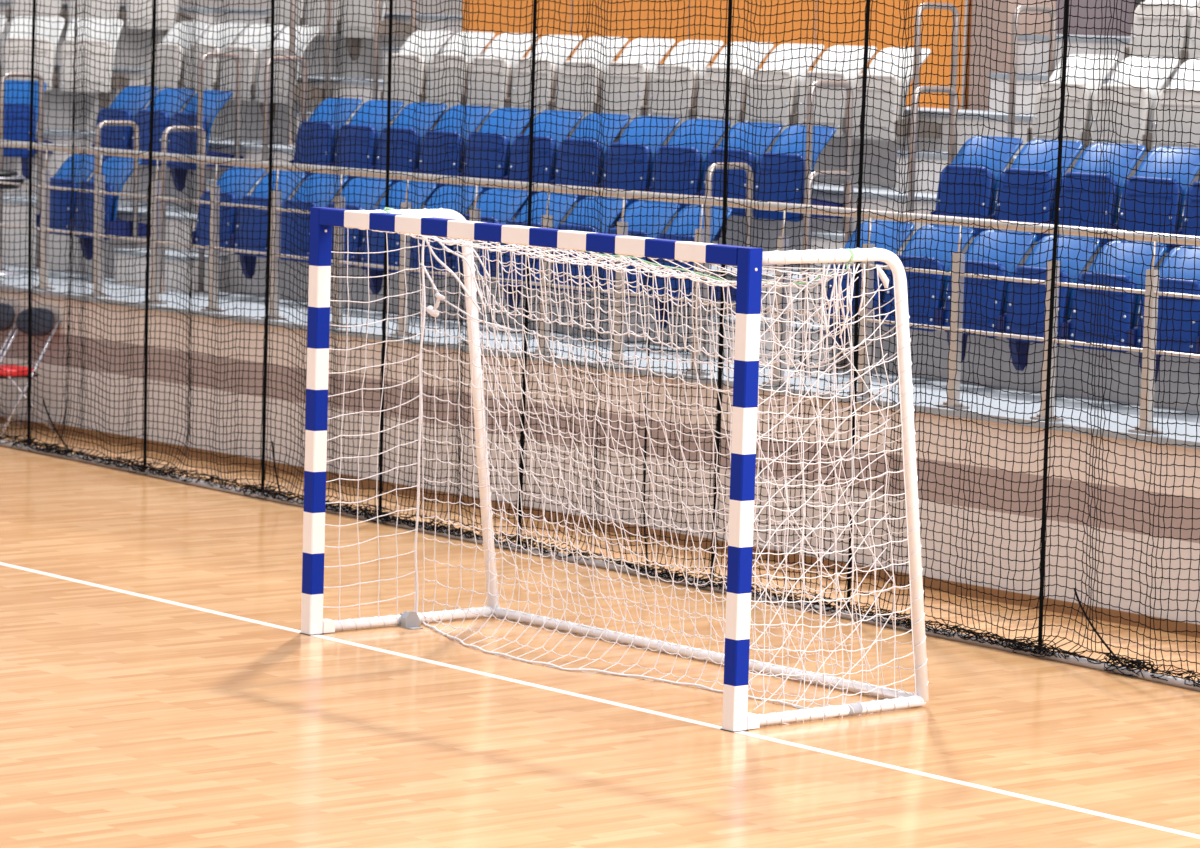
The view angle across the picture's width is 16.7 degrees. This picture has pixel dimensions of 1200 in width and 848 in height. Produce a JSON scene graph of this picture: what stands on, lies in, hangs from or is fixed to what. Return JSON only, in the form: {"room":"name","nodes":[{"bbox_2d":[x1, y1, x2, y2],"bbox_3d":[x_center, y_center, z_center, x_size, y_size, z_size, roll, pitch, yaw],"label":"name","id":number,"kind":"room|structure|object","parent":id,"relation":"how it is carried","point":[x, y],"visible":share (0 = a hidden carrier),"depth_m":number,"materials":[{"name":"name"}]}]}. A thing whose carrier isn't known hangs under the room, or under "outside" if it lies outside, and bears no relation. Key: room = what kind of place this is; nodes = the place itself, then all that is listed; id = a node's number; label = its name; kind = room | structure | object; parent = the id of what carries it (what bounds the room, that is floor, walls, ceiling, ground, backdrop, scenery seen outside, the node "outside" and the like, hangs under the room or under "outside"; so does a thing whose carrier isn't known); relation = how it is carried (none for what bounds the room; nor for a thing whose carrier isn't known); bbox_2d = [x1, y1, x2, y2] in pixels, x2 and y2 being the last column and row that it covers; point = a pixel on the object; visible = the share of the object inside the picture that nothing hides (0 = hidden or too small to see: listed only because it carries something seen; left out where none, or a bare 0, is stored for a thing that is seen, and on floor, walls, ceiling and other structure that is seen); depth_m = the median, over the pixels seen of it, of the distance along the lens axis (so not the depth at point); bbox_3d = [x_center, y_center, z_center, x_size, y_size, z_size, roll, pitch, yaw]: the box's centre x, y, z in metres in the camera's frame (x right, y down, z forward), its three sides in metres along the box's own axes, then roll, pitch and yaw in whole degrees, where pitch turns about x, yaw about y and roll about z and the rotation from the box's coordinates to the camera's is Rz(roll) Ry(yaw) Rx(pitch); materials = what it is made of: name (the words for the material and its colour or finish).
{"room":"indoor sports arena","nodes":[
{"label":"indoor sports arena","id":0,"kind":"room"},
{"bbox_2d":[3,128,1183,274],"bbox_3d":[0.605,-1.193,26.609,25.005,0.800,3.812,7,8,41],"label":"terrace","id":1,"kind":"object","parent":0,"point":[882,201],"visible":0.12,"depth_m":26.32,"materials":[{"name":"concrete"}]},
{"bbox_2d":[4,80,52,178],"bbox_3d":[-4.569,-2.300,31.912,0.482,0.761,0.401,3,6,11],"label":"seat","id":2,"kind":"object","parent":1,"relation":"on","point":[26,115],"visible":0.6,"depth_m":31.74,"materials":[{"name":"blue plastic"}]},
{"bbox_2d":[91,86,158,162],"bbox_3d":[-3.588,-2.196,31.164,0.401,0.761,0.482,-3,8,-41],"label":"seat","id":3,"kind":"object","parent":1,"relation":"on","point":[147,88],"visible":0.44,"depth_m":31.08,"materials":[{"name":"blue plastic"}]},
{"bbox_2d":[128,88,193,166],"bbox_3d":[-3.269,-2.240,30.788,0.392,0.579,0.482,-3,8,-40],"label":"seat","id":4,"kind":"object","parent":1,"relation":"on","point":[161,99],"visible":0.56,"depth_m":30.71,"materials":[{"name":"blue plastic"}]},
{"bbox_2d":[167,90,242,191],"bbox_3d":[-2.956,-2.102,30.423,0.397,0.761,0.482,-3,8,-40],"label":"seat","id":5,"kind":"object","parent":1,"relation":"on","point":[175,139],"visible":0.53,"depth_m":30.36,"materials":[{"name":"blue plastic"}]},
{"bbox_2d":[284,0,331,145],"bbox_3d":[-2.177,-2.683,30.657,0.433,1.185,0.098,-3,8,-40],"label":"rail","id":6,"kind":"object","parent":1,"relation":"on","point":[293,16],"visible":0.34,"depth_m":30.58,"materials":[{"name":"silver metal"}]},
{"bbox_2d":[289,98,361,178],"bbox_3d":[-1.922,-2.038,29.204,0.390,0.582,0.482,-3,8,-39],"label":"seat","id":7,"kind":"object","parent":1,"relation":"on","point":[353,101],"visible":0.54,"depth_m":29.12,"materials":[{"name":"blue plastic"}]},
{"bbox_2d":[331,100,404,191],"bbox_3d":[-1.608,-1.902,28.838,0.396,0.761,0.482,-3,8,-40],"label":"seat","id":8,"kind":"object","parent":1,"relation":"on","point":[371,151],"visible":0.58,"depth_m":28.74,"materials":[{"name":"blue plastic"}]},
{"bbox_2d":[372,102,446,186],"bbox_3d":[-1.290,-1.942,28.457,0.395,0.586,0.482,-3,8,-40],"label":"seat","id":9,"kind":"object","parent":1,"relation":"on","point":[428,125],"visible":0.59,"depth_m":28.37,"materials":[{"name":"blue plastic"}]},
{"bbox_2d":[415,105,491,203],"bbox_3d":[-0.977,-1.808,28.092,0.399,0.761,0.482,-3,8,-40],"label":"seat","id":10,"kind":"object","parent":1,"relation":"on","point":[431,167],"visible":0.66,"depth_m":28.01,"materials":[{"name":"blue plastic"}]},
{"bbox_2d":[460,108,536,193],"bbox_3d":[-0.658,-1.850,27.712,0.396,0.582,0.482,-3,8,-40],"label":"seat","id":11,"kind":"object","parent":1,"relation":"on","point":[493,121],"visible":0.61,"depth_m":27.63,"materials":[{"name":"blue plastic"}]},
{"bbox_2d":[504,110,582,218],"bbox_3d":[-0.342,-1.714,27.350,0.394,0.761,0.482,-3,8,-40],"label":"seat","id":12,"kind":"object","parent":1,"relation":"on","point":[553,144],"visible":0.58,"depth_m":27.27,"materials":[{"name":"blue plastic"}]},
{"bbox_2d":[550,113,630,202],"bbox_3d":[-0.026,-1.756,26.971,0.395,0.582,0.482,-3,8,-40],"label":"seat","id":13,"kind":"object","parent":1,"relation":"on","point":[578,149],"visible":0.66,"depth_m":26.89,"materials":[{"name":"blue plastic"}]},
{"bbox_2d":[599,116,679,227],"bbox_3d":[0.287,-1.620,26.607,0.396,0.761,0.482,-3,8,-40],"label":"seat","id":14,"kind":"object","parent":1,"relation":"on","point":[640,122],"visible":0.65,"depth_m":26.52,"materials":[{"name":"blue plastic"}]},
{"bbox_2d":[647,119,729,211],"bbox_3d":[0.606,-1.659,26.223,0.399,0.588,0.482,-3,8,-40],"label":"seat","id":15,"kind":"object","parent":1,"relation":"on","point":[705,130],"visible":0.55,"depth_m":26.14,"materials":[{"name":"blue plastic"}]},
{"bbox_2d":[698,122,782,240],"bbox_3d":[0.923,-1.526,25.861,0.394,0.761,0.482,-3,8,-41],"label":"seat","id":16,"kind":"object","parent":1,"relation":"on","point":[747,156],"visible":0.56,"depth_m":25.78,"materials":[{"name":"blue plastic"}]},
{"bbox_2d":[752,125,842,221],"bbox_3d":[1.239,-1.566,25.480,0.397,0.586,0.482,-3,8,-40],"label":"seat","id":17,"kind":"object","parent":1,"relation":"on","point":[790,167],"visible":0.67,"depth_m":25.39,"materials":[{"name":"blue plastic"}]},
{"bbox_2d":[912,3,958,150],"bbox_3d":[2.111,-2.065,25.796,0.433,1.185,0.098,-3,8,-40],"label":"rail","id":18,"kind":"object","parent":1,"relation":"on","point":[954,50],"visible":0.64,"depth_m":25.72,"materials":[{"name":"silver metal"}]},
{"bbox_2d":[896,151,1016,197],"bbox_3d":[2.327,-1.554,25.458,0.370,0.250,1.010,-3,8,-40],"label":"step","id":19,"kind":"structure","parent":1,"relation":"on","point":[944,157],"depth_m":25.54,"materials":[{"name":"concrete"}]},
{"bbox_2d":[930,136,1022,236],"bbox_3d":[2.272,-1.326,24.273,0.395,0.761,0.482,-3,8,-40],"label":"seat","id":20,"kind":"object","parent":1,"relation":"on","point":[951,208],"visible":0.66,"depth_m":24.18,"materials":[{"name":"blue plastic"}]},
{"bbox_2d":[1006,5,1056,168],"bbox_3d":[2.634,-1.963,24.949,0.433,1.185,0.098,-3,8,-40],"label":"rail","id":21,"kind":"object","parent":1,"relation":"on","point":[1032,8],"visible":0.52,"depth_m":24.83,"materials":[{"name":"silver metal"}]},
{"bbox_2d":[989,139,1083,241],"bbox_3d":[2.591,-1.367,23.894,0.390,0.583,0.482,-3,8,-40],"label":"seat","id":22,"kind":"object","parent":1,"relation":"on","point":[1023,169],"visible":0.63,"depth_m":23.82,"materials":[{"name":"blue plastic"}]},
{"bbox_2d":[1050,143,1145,246],"bbox_3d":[2.901,-1.232,23.535,0.392,0.761,0.482,-3,8,-40],"label":"seat","id":23,"kind":"object","parent":1,"relation":"on","point":[1084,205],"visible":0.52,"depth_m":23.45,"materials":[{"name":"blue plastic"}]},
{"bbox_2d":[1112,147,1199,252],"bbox_3d":[3.216,-1.186,23.166,0.390,0.761,0.482,-3,8,-39],"label":"seat","id":24,"kind":"object","parent":1,"relation":"on","point":[1193,159],"visible":0.69,"depth_m":23.09,"materials":[{"name":"blue plastic"}]},
{"bbox_2d":[1176,180,1199,246],"bbox_3d":[3.531,-1.225,22.785,0.394,0.587,0.482,-3,8,-40],"label":"seat","id":25,"kind":"object","parent":1,"relation":"on","point":[1192,201],"visible":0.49,"depth_m":22.80,"materials":[{"name":"blue plastic"}]},
{"bbox_2d":[0,1,1188,118],"bbox_3d":[2.234,-2.336,28.430,26.121,0.800,5.574,7,8,41],"label":"terrace","id":26,"kind":"object","parent":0,"point":[1029,59],"visible":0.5,"depth_m":31.91,"materials":[{"name":"concrete"}]},
{"bbox_2d":[6,0,66,24],"bbox_3d":[-4.564,-3.461,33.446,0.482,0.761,0.392,3,6,12],"label":"seat","id":27,"kind":"object","parent":26,"relation":"on","point":[54,3],"visible":0.5,"depth_m":33.27,"materials":[{"name":"grey plastic"}]},
{"bbox_2d":[64,0,122,25],"bbox_3d":[-4.080,-3.521,33.334,0.482,0.590,0.399,3,6,11],"label":"seat","id":28,"kind":"object","parent":26,"relation":"on","point":[95,4],"visible":0.5,"depth_m":33.16,"materials":[{"name":"grey plastic"}]},
{"bbox_2d":[122,0,192,36],"bbox_3d":[-3.602,-3.413,33.247,0.482,0.761,0.395,3,6,11],"label":"seat","id":29,"kind":"object","parent":26,"relation":"on","point":[171,8],"visible":0.63,"depth_m":33.07,"materials":[{"name":"grey plastic"}]},
{"bbox_2d":[339,0,416,60],"bbox_3d":[-1.706,-3.165,31.350,0.403,0.761,0.482,-3,8,-41],"label":"seat","id":30,"kind":"object","parent":26,"relation":"on","point":[351,9],"visible":0.67,"depth_m":31.22,"materials":[{"name":"grey plastic"}]},
{"bbox_2d":[1124,0,1199,70],"bbox_3d":[3.545,-2.386,25.179,0.392,0.761,0.482,-3,8,-41],"label":"seat","id":31,"kind":"object","parent":26,"relation":"on","point":[1147,10],"visible":0.56,"depth_m":25.05,"materials":[{"name":"grey plastic"}]},
{"bbox_2d":[0,423,1199,847],"bbox_3d":[-7.888,1.458,13.762,26.200,0.001,50.000,-3,8,-40],"label":"floor","id":32,"kind":"structure","parent":0,"point":[127,720],"depth_m":17.99,"materials":[{"name":"brown wood"}]},
{"bbox_2d":[0,308,60,435],"bbox_3d":[-4.112,-0.373,28.587,0.421,0.866,0.534,7,8,43],"label":"folding chair","id":33,"kind":"object","parent":32,"relation":"on","point":[40,314],"visible":0.7,"depth_m":28.61,"materials":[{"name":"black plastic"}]},
{"bbox_2d":[0,0,1199,690],"bbox_3d":[-0.937,-1.432,23.728,0.252,4.137,14.984,-3,7,-38],"label":"net","id":34,"kind":"object","parent":32,"relation":"on","point":[1014,645],"visible":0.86,"depth_m":22.50,"materials":[{"name":"black fabric"}]},
{"bbox_2d":[0,562,1199,838],"bbox_3d":[-1.071,1.080,19.508,0.052,0.012,50.000,-3,8,-40],"label":"court line","id":35,"kind":"object","parent":32,"relation":"on","point":[1,563],"visible":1,"depth_m":17.99,"materials":[{"name":"white paint"}]},
{"bbox_2d":[299,207,928,732],"bbox_3d":[0.044,0.122,19.016,1.207,2.099,3.166,-3,8,-40],"label":"goal","id":36,"kind":"object","parent":32,"relation":"on","point":[449,224],"visible":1,"depth_m":18.71,"materials":[{"name":"white paint"}]},
{"bbox_2d":[0,290,1199,624],"bbox_3d":[-0.963,0.052,24.905,24.119,0.955,3.184,7,8,41],"label":"wall","id":37,"kind":"structure","parent":0,"point":[1066,442],"depth_m":23.78,"materials":[{"name":"paint"}]},
{"bbox_2d":[0,415,1199,637],"bbox_3d":[-1.064,0.503,24.843,24.034,0.065,2.942,7,8,41],"label":"baseboard","id":38,"kind":"structure","parent":37,"relation":"attached to","point":[1181,626],"depth_m":23.71,"materials":[{"name":"brown"}]},
{"bbox_2d":[0,264,1199,449],"bbox_3d":[-0.629,-0.470,25.247,24.459,0.035,4.256,7,8,41],"label":"ledge","id":39,"kind":"object","parent":37,"relation":"on","point":[1123,409],"visible":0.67,"depth_m":24.16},
{"bbox_2d":[0,72,43,269],"bbox_3d":[-4.378,-1.913,30.861,0.448,1.485,0.098,-3,8,-40],"label":"rail","id":40,"kind":"object","parent":39,"relation":"on","point":[7,73],"visible":0.57,"depth_m":30.89,"materials":[{"name":"silver metal"}]},
{"bbox_2d":[88,120,138,283],"bbox_3d":[-3.513,-1.613,29.657,0.433,1.180,0.098,-3,8,-40],"label":"rail","id":41,"kind":"object","parent":39,"relation":"on","point":[101,124],"visible":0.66,"depth_m":29.68,"materials":[{"name":"silver metal"}]},
{"bbox_2d":[113,248,227,291],"bbox_3d":[-3.098,-1.111,29.440,0.370,0.250,0.920,-3,8,-40],"label":"step","id":42,"kind":"structure","parent":39,"relation":"on","point":[142,268],"depth_m":29.20,"materials":[{"name":"concrete"}]},
{"bbox_2d":[159,126,207,293],"bbox_3d":[-2.945,-1.513,28.834,0.433,1.180,0.098,-3,8,-40],"label":"rail","id":43,"kind":"object","parent":39,"relation":"on","point":[168,129],"visible":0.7,"depth_m":28.75,"materials":[{"name":"silver metal"}]},
{"bbox_2d":[0,140,1199,434],"bbox_3d":[-0.051,-0.891,24.295,0.110,1.028,16.325,-3,8,-40],"label":"guard rail","id":44,"kind":"object","parent":39,"relation":"on","point":[264,164],"visible":0.63,"depth_m":23.84,"materials":[{"name":"silver metal"}]},
{"bbox_2d":[703,163,752,357],"bbox_3d":[0.772,-1.000,24.846,0.433,1.180,0.098,-3,8,-40],"label":"rail","id":45,"kind":"object","parent":39,"relation":"on","point":[712,167],"visible":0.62,"depth_m":24.75,"materials":[{"name":"silver metal"}]},
{"bbox_2d":[705,315,859,370],"bbox_3d":[1.075,-0.491,24.528,0.370,0.250,1.010,-3,8,-40],"label":"step","id":46,"kind":"structure","parent":39,"relation":"on","point":[767,334],"depth_m":24.24,"materials":[{"name":"concrete"}]},
{"bbox_2d":[794,171,853,372],"bbox_3d":[1.330,-0.896,23.988,0.433,1.180,0.098,-3,8,-40],"label":"rail","id":47,"kind":"object","parent":39,"relation":"on","point":[848,226],"visible":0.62,"depth_m":23.90,"materials":[{"name":"silver metal"}]},
{"bbox_2d":[1,63,1198,206],"bbox_3d":[1.144,-1.738,27.182,25.282,0.800,3.820,7,8,41],"label":"terrace","id":48,"kind":"object","parent":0,"point":[883,153],"depth_m":26.77,"materials":[{"name":"concrete"}]},
{"bbox_2d":[1,16,64,90],"bbox_3d":[-4.522,-2.965,32.664,0.482,0.587,0.395,3,6,11],"label":"seat","id":49,"kind":"object","parent":48,"relation":"on","point":[53,47],"visible":0.69,"depth_m":32.53,"materials":[{"name":"grey plastic"}]},
{"bbox_2d":[56,18,128,108],"bbox_3d":[-4.046,-2.855,32.572,0.482,0.761,0.402,3,6,11],"label":"seat","id":50,"kind":"object","parent":48,"relation":"on","point":[68,62],"visible":0.69,"depth_m":32.43,"materials":[{"name":"grey plastic"}]},
{"bbox_2d":[144,21,209,95],"bbox_3d":[-3.278,-2.859,31.992,0.402,0.591,0.482,-3,8,-40],"label":"seat","id":51,"kind":"object","parent":48,"relation":"on","point":[204,26],"visible":0.59,"depth_m":31.88,"materials":[{"name":"grey plastic"}]},
{"bbox_2d":[179,22,245,101],"bbox_3d":[-2.963,-2.728,31.635,0.394,0.761,0.482,-3,7,-39],"label":"seat","id":52,"kind":"object","parent":48,"relation":"on","point":[235,31],"visible":0.49,"depth_m":31.56,"materials":[{"name":"grey plastic"}]},
{"bbox_2d":[217,24,282,100],"bbox_3d":[-2.643,-2.767,31.252,0.394,0.587,0.482,-3,8,-40],"label":"seat","id":53,"kind":"object","parent":48,"relation":"on","point":[251,70],"visible":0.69,"depth_m":31.16,"materials":[{"name":"grey plastic"}]},
{"bbox_2d":[253,25,331,124],"bbox_3d":[-2.331,-2.633,30.887,0.400,0.761,0.482,-3,8,-41],"label":"seat","id":54,"kind":"object","parent":48,"relation":"on","point":[265,54],"visible":0.63,"depth_m":30.78,"materials":[{"name":"grey plastic"}]},
{"bbox_2d":[380,30,452,110],"bbox_3d":[-1.298,-2.565,29.663,0.401,0.591,0.482,-3,8,-41],"label":"seat","id":55,"kind":"object","parent":48,"relation":"on","point":[425,51],"visible":0.63,"depth_m":29.57,"materials":[{"name":"grey plastic"}]},
{"bbox_2d":[421,31,494,129],"bbox_3d":[-0.980,-2.433,29.304,0.391,0.761,0.482,-3,8,-40],"label":"seat","id":56,"kind":"object","parent":48,"relation":"on","point":[475,50],"visible":0.62,"depth_m":29.22,"materials":[{"name":"grey plastic"}]},
{"bbox_2d":[465,33,536,115],"bbox_3d":[-0.667,-2.472,28.919,0.402,0.589,0.482,-3,8,-40],"label":"seat","id":57,"kind":"object","parent":48,"relation":"on","point":[495,44],"visible":0.62,"depth_m":28.83,"materials":[{"name":"grey plastic"}]},
{"bbox_2d":[507,35,581,134],"bbox_3d":[-0.351,-2.340,28.560,0.395,0.761,0.482,-3,8,-40],"label":"seat","id":58,"kind":"object","parent":48,"relation":"on","point":[540,100],"visible":0.62,"depth_m":28.48,"materials":[{"name":"grey plastic"}]},
{"bbox_2d":[551,36,627,121],"bbox_3d":[-0.034,-2.379,28.180,0.395,0.587,0.482,-3,7,-39],"label":"seat","id":59,"kind":"object","parent":48,"relation":"on","point":[618,44],"visible":0.59,"depth_m":28.10,"materials":[{"name":"grey plastic"}]},
{"bbox_2d":[597,38,674,142],"bbox_3d":[0.283,-2.246,27.818,0.391,0.761,0.482,-3,8,-40],"label":"seat","id":60,"kind":"object","parent":48,"relation":"on","point":[643,41],"visible":0.66,"depth_m":27.72,"materials":[{"name":"grey plastic"}]},
{"bbox_2d":[645,40,723,126],"bbox_3d":[0.600,-2.288,27.436,0.392,0.583,0.482,-3,8,-40],"label":"seat","id":61,"kind":"object","parent":48,"relation":"on","point":[666,69],"visible":0.72,"depth_m":27.35,"materials":[{"name":"grey plastic"}]},
{"bbox_2d":[692,42,773,147],"bbox_3d":[0.917,-2.152,27.071,0.391,0.761,0.482,-3,8,-41],"label":"seat","id":62,"kind":"object","parent":48,"relation":"on","point":[739,106],"visible":0.55,"depth_m":26.99,"materials":[{"name":"grey plastic"}]},
{"bbox_2d":[742,43,824,133],"bbox_3d":[1.231,-2.191,26.688,0.401,0.587,0.482,-3,8,-40],"label":"seat","id":63,"kind":"object","parent":48,"relation":"on","point":[795,53],"visible":0.66,"depth_m":26.59,"materials":[{"name":"grey plastic"}]},
{"bbox_2d":[792,45,876,136],"bbox_3d":[1.549,-2.058,26.326,0.394,0.761,0.482,-3,8,-41],"label":"seat","id":64,"kind":"object","parent":48,"relation":"on","point":[840,48],"visible":0.61,"depth_m":26.23,"materials":[{"name":"grey plastic"}]},
{"bbox_2d":[845,47,940,140],"bbox_3d":[1.862,-2.098,25.944,0.401,0.586,0.482,-3,8,-40],"label":"seat","id":65,"kind":"object","parent":48,"relation":"on","point":[881,75],"visible":0.64,"depth_m":25.83,"materials":[{"name":"grey plastic"}]},
{"bbox_2d":[988,73,1109,113],"bbox_3d":[2.953,-2.086,25.922,0.370,0.250,1.010,-3,8,-40],"label":"step","id":66,"kind":"structure","parent":48,"relation":"on","point":[1027,90],"depth_m":26.00,"materials":[{"name":"concrete"}]},
{"bbox_2d":[1027,54,1118,151],"bbox_3d":[2.897,-1.857,24.739,0.395,0.761,0.482,-3,8,-40],"label":"seat","id":67,"kind":"object","parent":48,"relation":"on","point":[1080,82],"visible":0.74,"depth_m":24.66,"materials":[{"name":"grey plastic"}]},
{"bbox_2d":[1086,56,1179,155],"bbox_3d":[3.211,-1.898,24.358,0.400,0.585,0.482,-3,8,-40],"label":"seat","id":68,"kind":"object","parent":48,"relation":"on","point":[1136,61],"visible":0.71,"depth_m":24.26,"materials":[{"name":"grey plastic"}]},
{"bbox_2d":[1147,58,1199,150],"bbox_3d":[3.526,-1.764,23.997,0.396,0.761,0.482,-3,8,-40],"label":"seat","id":69,"kind":"object","parent":48,"relation":"on","point":[1195,128],"visible":0.66,"depth_m":23.93,"materials":[{"name":"grey plastic"}]},
{"bbox_2d":[0,0,1199,35],"bbox_3d":[-0.789,-6.182,34.651,0.200,5.600,42.000,-3,8,-40],"label":"wall","id":70,"kind":"structure","parent":0,"point":[211,4],"depth_m":35.85,"materials":[{"name":"white paint"}]},
{"bbox_2d":[1055,0,1144,36],"bbox_3d":[3.634,-3.844,29.279,0.140,2.110,1.000,-3,8,-40],"label":"door","id":71,"kind":"structure","parent":70,"relation":"in","point":[1082,22],"depth_m":29.38,"materials":[{"name":"grey"}]},
{"bbox_2d":[2,194,1199,410],"bbox_3d":[0.062,-0.649,26.040,24.738,0.800,3.803,7,8,41],"label":"terrace","id":72,"kind":"object","parent":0,"point":[1125,358],"visible":0.25,"depth_m":25.50,"materials":[{"name":"concrete"}]},
{"bbox_2d":[37,154,104,235],"bbox_3d":[-3.896,-1.705,30.323,0.394,0.586,0.482,-3,8,-40],"label":"seat","id":73,"kind":"object","parent":72,"relation":"on","point":[57,223],"visible":0.54,"depth_m":30.21,"materials":[{"name":"blue plastic"}]},
{"bbox_2d":[72,157,150,259],"bbox_3d":[-3.582,-1.570,29.956,0.401,0.761,0.482,-3,8,-41],"label":"seat","id":74,"kind":"object","parent":72,"relation":"on","point":[109,186],"visible":0.52,"depth_m":29.86,"materials":[{"name":"blue plastic"}]},
{"bbox_2d":[192,52,240,213],"bbox_3d":[-2.818,-2.151,30.179,0.433,1.185,0.098,-3,8,-40],"label":"rail","id":75,"kind":"object","parent":72,"relation":"on","point":[231,55],"visible":0.59,"depth_m":30.10,"materials":[{"name":"silver metal"}]},
{"bbox_2d":[192,167,264,252],"bbox_3d":[-2.579,-1.513,28.776,0.391,0.580,0.482,-3,8,-40],"label":"seat","id":76,"kind":"object","parent":72,"relation":"on","point":[230,172],"visible":0.58,"depth_m":28.73,"materials":[{"name":"blue plastic"}]},
{"bbox_2d":[232,170,305,278],"bbox_3d":[-2.268,-1.375,28.413,0.397,0.761,0.482,-3,8,-39],"label":"seat","id":77,"kind":"object","parent":72,"relation":"on","point":[263,195],"visible":0.6,"depth_m":28.36,"materials":[{"name":"blue plastic"}]},
{"bbox_2d":[263,56,307,184],"bbox_3d":[-2.265,-2.050,29.343,0.433,1.185,0.098,-3,8,-40],"label":"rail","id":78,"kind":"object","parent":72,"relation":"on","point":[268,61],"visible":0.5,"depth_m":29.23,"materials":[{"name":"silver metal"}]},
{"bbox_2d":[280,174,347,262],"bbox_3d":[-1.950,-1.414,28.032,0.396,0.589,0.482,-3,8,-39],"label":"seat","id":79,"kind":"object","parent":72,"relation":"on","point":[324,197],"visible":0.47,"depth_m":27.97,"materials":[{"name":"blue plastic"}]},
{"bbox_2d":[327,177,391,266],"bbox_3d":[-1.630,-1.370,27.660,0.390,0.583,0.482,-3,8,-40],"label":"seat","id":80,"kind":"object","parent":72,"relation":"on","point":[357,180],"visible":0.37,"depth_m":27.59,"materials":[{"name":"blue plastic"}]},
{"bbox_2d":[359,181,435,293],"bbox_3d":[-1.320,-1.234,27.294,0.401,0.761,0.482,-3,8,-40],"label":"seat","id":81,"kind":"object","parent":72,"relation":"on","point":[374,257],"visible":0.39,"depth_m":27.27,"materials":[{"name":"blue plastic"}]},
{"bbox_2d":[410,185,482,276],"bbox_3d":[-1.001,-1.276,26.915,0.397,0.583,0.482,-3,8,-40],"label":"seat","id":82,"kind":"object","parent":72,"relation":"on","point":[470,188],"visible":0.27,"depth_m":26.88,"materials":[{"name":"blue plastic"}]},
{"bbox_2d":[448,189,527,281],"bbox_3d":[-0.683,-1.230,26.542,0.394,0.580,0.482,-3,8,-40],"label":"seat","id":83,"kind":"object","parent":72,"relation":"on","point":[486,206],"visible":0.45,"depth_m":26.52,"materials":[{"name":"blue plastic"}]},
{"bbox_2d":[495,193,577,309],"bbox_3d":[-0.373,-1.093,26.180,0.401,0.761,0.482,-3,7,-39],"label":"seat","id":84,"kind":"object","parent":72,"relation":"on","point":[564,199],"visible":0.38,"depth_m":26.17,"materials":[{"name":"blue plastic"}]},
{"bbox_2d":[551,197,627,292],"bbox_3d":[-0.051,-1.136,25.801,0.391,0.582,0.482,-3,8,-40],"label":"seat","id":85,"kind":"object","parent":72,"relation":"on","point":[571,218],"visible":0.39,"depth_m":25.76,"materials":[{"name":"blue plastic"}]},
{"bbox_2d":[595,201,679,297],"bbox_3d":[0.267,-1.089,25.426,0.392,0.580,0.482,-3,8,-41],"label":"seat","id":86,"kind":"object","parent":72,"relation":"on","point":[636,220],"visible":0.45,"depth_m":25.40,"materials":[{"name":"blue plastic"}]},
{"bbox_2d":[645,205,735,328],"bbox_3d":[0.580,-0.952,25.063,0.395,0.761,0.482,-3,8,-40],"label":"seat","id":87,"kind":"object","parent":72,"relation":"on","point":[715,213],"visible":0.36,"depth_m":25.03,"materials":[{"name":"blue plastic"}]},
{"bbox_2d":[797,81,852,273],"bbox_3d":[1.409,-1.529,25.267,0.433,1.185,0.098,-3,8,-40],"label":"rail","id":88,"kind":"object","parent":72,"relation":"on","point":[845,84],"visible":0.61,"depth_m":25.20,"materials":[{"name":"silver metal"}]},
{"bbox_2d":[800,231,904,273],"bbox_3d":[1.701,-1.022,24.993,0.370,0.250,1.010,-3,8,-40],"label":"step","id":89,"kind":"structure","parent":72,"relation":"on","point":[819,241],"depth_m":25.11,"materials":[{"name":"concrete"}]},
{"bbox_2d":[823,220,914,348],"bbox_3d":[1.601,-0.801,23.863,0.392,0.761,0.482,-3,8,-40],"label":"seat","id":90,"kind":"object","parent":72,"relation":"on","point":[880,228],"visible":0.41,"depth_m":23.84,"materials":[{"name":"blue plastic"}]},
{"bbox_2d":[880,225,974,331],"bbox_3d":[1.916,-0.842,23.483,0.396,0.584,0.482,-3,8,-40],"label":"seat","id":91,"kind":"object","parent":72,"relation":"on","point":[941,245],"visible":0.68,"depth_m":23.37,"materials":[{"name":"blue plastic"}]},
{"bbox_2d":[906,86,957,244],"bbox_3d":[1.988,-1.433,24.493,0.433,1.185,0.098,-3,8,-40],"label":"rail","id":92,"kind":"object","parent":72,"relation":"on","point":[954,100],"visible":0.59,"depth_m":24.38,"materials":[{"name":"silver metal"}]},
{"bbox_2d":[939,230,1036,361],"bbox_3d":[2.231,-0.708,23.123,0.390,0.761,0.482,-3,8,-40],"label":"seat","id":93,"kind":"object","parent":72,"relation":"on","point":[1001,235],"visible":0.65,"depth_m":23.02,"materials":[{"name":"blue plastic"}]},
{"bbox_2d":[1001,235,1100,370],"bbox_3d":[2.543,-0.660,22.751,0.398,0.761,0.482,-3,8,-40],"label":"seat","id":94,"kind":"object","parent":72,"relation":"on","point":[1074,244],"visible":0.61,"depth_m":22.69,"materials":[{"name":"blue plastic"}]},
{"bbox_2d":[1065,240,1166,352],"bbox_3d":[2.861,-0.702,22.370,0.396,0.584,0.482,-3,8,-40],"label":"seat","id":95,"kind":"object","parent":72,"relation":"on","point":[1128,246],"visible":0.7,"depth_m":22.29,"materials":[{"name":"blue plastic"}]},
{"bbox_2d":[1131,246,1199,382],"bbox_3d":[3.176,-0.567,22.011,0.391,0.761,0.482,-3,8,-40],"label":"seat","id":96,"kind":"object","parent":72,"relation":"on","point":[1189,253],"visible":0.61,"depth_m":21.90,"materials":[{"name":"blue plastic"}]},
{"bbox_2d":[462,0,971,108],"bbox_3d":[0.752,-4.062,28.621,0.113,3.510,5.300,-3,8,-40],"label":"wall","id":97,"kind":"structure","parent":0,"point":[554,6],"depth_m":28.26,"materials":[{"name":"orange paint"}]},
{"bbox_2d":[961,0,1055,110],"bbox_3d":[2.708,-3.796,26.560,0.481,3.510,0.361,-3,8,-40],"label":"wall column","id":98,"kind":"structure","parent":0,"point":[1031,19],"depth_m":26.57,"materials":[{"name":"beige"}]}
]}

